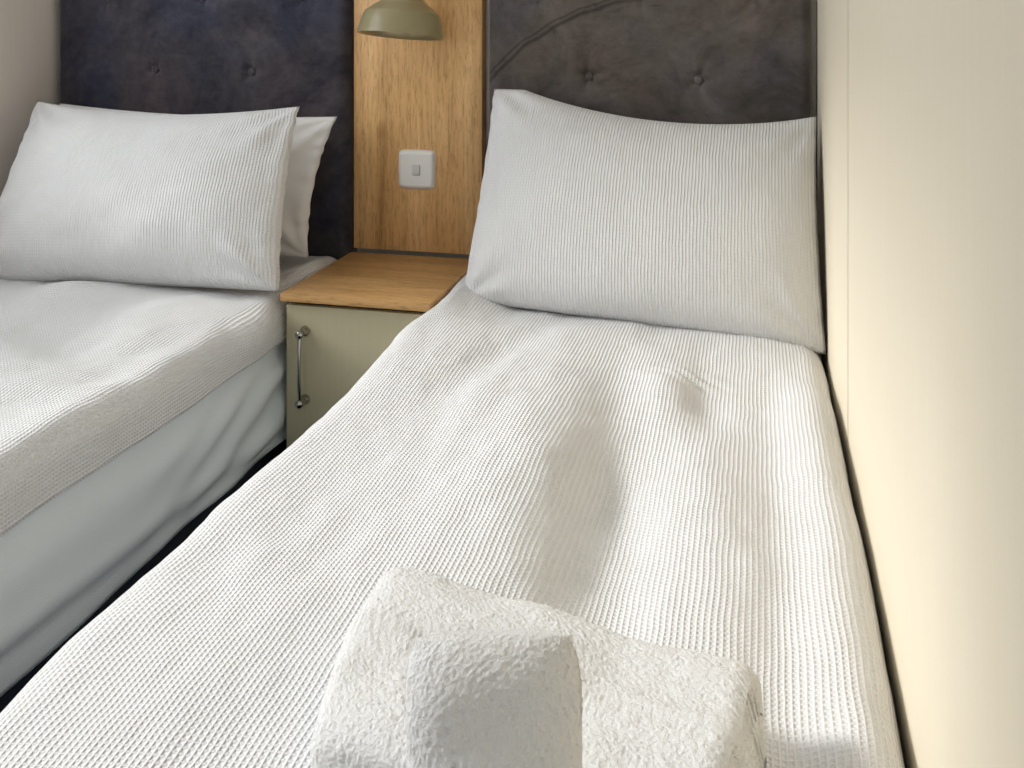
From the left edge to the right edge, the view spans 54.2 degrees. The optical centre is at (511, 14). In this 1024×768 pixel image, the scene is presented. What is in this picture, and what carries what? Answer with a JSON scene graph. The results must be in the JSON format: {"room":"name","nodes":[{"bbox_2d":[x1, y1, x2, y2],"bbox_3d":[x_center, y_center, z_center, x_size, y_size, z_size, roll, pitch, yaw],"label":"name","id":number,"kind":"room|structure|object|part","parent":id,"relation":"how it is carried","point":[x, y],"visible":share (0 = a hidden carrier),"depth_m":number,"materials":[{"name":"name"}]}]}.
{"room":"hotel bedroom","nodes":[
{"label":"hotel bedroom","id":0,"kind":"room"},
{"bbox_2d":[0,0,59,196],"bbox_3d":[-1.492,0.090,0.927,0.100,2.120,3.090,0,0,14],"label":"wall","id":1,"kind":"structure","parent":0,"point":[29,29],"depth_m":2.27,"materials":[{"name":"white paint"}]},
{"bbox_2d":[357,0,815,258],"bbox_3d":[-0.222,0.090,2.258,1.935,2.120,0.100,0,0,14],"label":"wall","id":2,"kind":"structure","parent":0,"point":[812,2],"depth_m":2.16,"materials":[{"name":"brown wood"}]},
{"bbox_2d":[60,0,356,259],"bbox_3d":[-0.711,0.210,2.291,0.736,1.160,0.066,0,0,14],"label":"headboard","id":3,"kind":"object","parent":2,"relation":"attached to","point":[182,57],"visible":0.39,"depth_m":2.24,"materials":[{"name":"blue fabric"}]},
{"bbox_2d":[354,0,485,254],"bbox_3d":[-0.202,0.021,2.181,0.292,0.982,0.037,0,0,14],"label":"wall panel","id":4,"kind":"object","parent":2,"relation":"attached to","point":[409,94],"visible":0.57,"depth_m":2.16,"materials":[{"name":"brown wood"}]},
{"bbox_2d":[357,0,443,40],"bbox_3d":[-0.224,-0.098,2.060,0.177,0.305,0.209,0,0,14],"label":"wall lamp","id":5,"kind":"object","parent":4,"relation":"attached to","point":[396,19],"visible":1,"depth_m":1.99,"materials":[{"name":"beige metal"}]},
{"bbox_2d":[398,149,435,188],"bbox_3d":[-0.207,0.334,2.157,0.086,0.086,0.012,0,0,14],"label":"light switch","id":6,"kind":"object","parent":4,"relation":"attached to","point":[416,168],"visible":1,"depth_m":2.15,"materials":[{"name":"white plastic"}]},
{"bbox_2d":[489,0,809,131],"bbox_3d":[0.270,0.210,2.051,0.655,1.160,0.066,0,0,14],"label":"headboard","id":7,"kind":"object","parent":2,"relation":"attached to","point":[677,61],"visible":0.29,"depth_m":2.01,"materials":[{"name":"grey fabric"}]},
{"bbox_2d":[816,0,1023,767],"bbox_3d":[0.290,0.090,0.490,0.100,2.120,3.090,0,0,14],"label":"wall","id":8,"kind":"structure","parent":0,"point":[920,103],"depth_m":0.68,"materials":[{"name":"beige paint"}]},
{"bbox_3d":[-0.601,1.175,0.708,1.935,0.050,3.290,0,0,14],"label":"floor","id":9,"kind":"structure","parent":0,"visible":0},
{"bbox_2d":[0,438,286,712],"bbox_3d":[-0.944,0.868,1.363,0.703,0.565,1.818,0,0,14],"label":"bed","id":10,"kind":"object","parent":9,"relation":"on","point":[181,536],"visible":0.02,"depth_m":1.57,"materials":[{"name":"black fabric"}]},
{"bbox_2d":[0,339,286,696],"bbox_3d":[-0.936,0.713,1.351,0.741,0.290,1.844,0,0,14],"label":"fitted sheet","id":11,"kind":"object","parent":10,"relation":"on","point":[59,565],"visible":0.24,"depth_m":1.42,"materials":[{"name":"white fabric"}]},
{"bbox_2d":[0,256,336,537],"bbox_3d":[-0.940,0.615,1.348,0.768,0.209,1.871,0,0,14],"label":"bedspread","id":12,"kind":"object","parent":11,"relation":"on","point":[90,371],"visible":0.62,"depth_m":1.58,"materials":[{"name":"white fabric"}]},
{"bbox_2d":[0,101,299,290],"bbox_3d":[-0.756,0.363,2.005,0.684,0.360,0.213,0,0,18],"label":"pillow","id":13,"kind":"object","parent":12,"relation":"on","point":[186,200],"visible":1,"depth_m":1.94,"materials":[{"name":"white fabric"}]},
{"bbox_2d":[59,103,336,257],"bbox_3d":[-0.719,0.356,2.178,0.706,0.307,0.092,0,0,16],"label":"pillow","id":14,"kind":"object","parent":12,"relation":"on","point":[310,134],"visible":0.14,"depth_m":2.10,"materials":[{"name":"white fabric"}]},
{"bbox_2d":[280,252,468,447],"bbox_3d":[-0.253,0.835,1.988,0.294,0.630,0.360,0,0,14],"label":"nightstand","id":15,"kind":"object","parent":9,"relation":"on","point":[342,317],"visible":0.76,"depth_m":1.87,"materials":[{"name":"beige wood"}]},
{"bbox_3d":[-0.390,0.654,1.854,0.019,0.147,0.033,0,0,14],"label":"handle","id":16,"kind":"part","parent":15,"relation":"part of","materials":[{"name":"silver metal"}]},
{"bbox_3d":[-0.285,0.812,1.854,0.282,0.536,0.018,0,0,14],"label":"door","id":17,"kind":"part","parent":15,"relation":"part of","materials":[{"name":"beige wood"}]},
{"bbox_3d":[0.036,0.867,1.123,0.641,0.565,1.818,0,0,14],"label":"bed","id":18,"kind":"object","parent":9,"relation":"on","visible":0},
{"bbox_3d":[0.032,0.716,1.115,0.677,0.285,1.842,0,0,14],"label":"fitted sheet","id":19,"kind":"object","parent":18,"relation":"on","visible":0},
{"bbox_2d":[0,275,904,767],"bbox_3d":[0.009,0.644,1.115,0.741,0.283,1.872,0,0,14],"label":"bedspread","id":20,"kind":"object","parent":19,"relation":"on","point":[683,488],"visible":0.81,"depth_m":1.03,"materials":[{"name":"white fabric"}]},
{"bbox_2d":[310,566,767,767],"bbox_3d":[0.018,0.508,0.728,0.329,0.091,0.258,0,0,14],"label":"bath towel","id":21,"kind":"object","parent":20,"relation":"on","point":[645,704],"visible":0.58,"depth_m":0.71,"materials":[{"name":"white fabric"}]},
{"bbox_2d":[401,625,583,767],"bbox_3d":[-0.010,0.454,0.588,0.111,0.172,0.092,0,0,14],"label":"hand towel","id":22,"kind":"object","parent":21,"relation":"on","point":[508,697],"visible":1,"depth_m":0.58,"materials":[{"name":"white fabric"}]},
{"bbox_2d":[465,89,825,353],"bbox_3d":[0.236,0.359,1.839,0.654,0.416,0.221,0,0,18],"label":"pillow","id":23,"kind":"object","parent":20,"relation":"on","point":[581,211],"visible":1,"depth_m":1.78,"materials":[{"name":"white fabric"}]}
]}

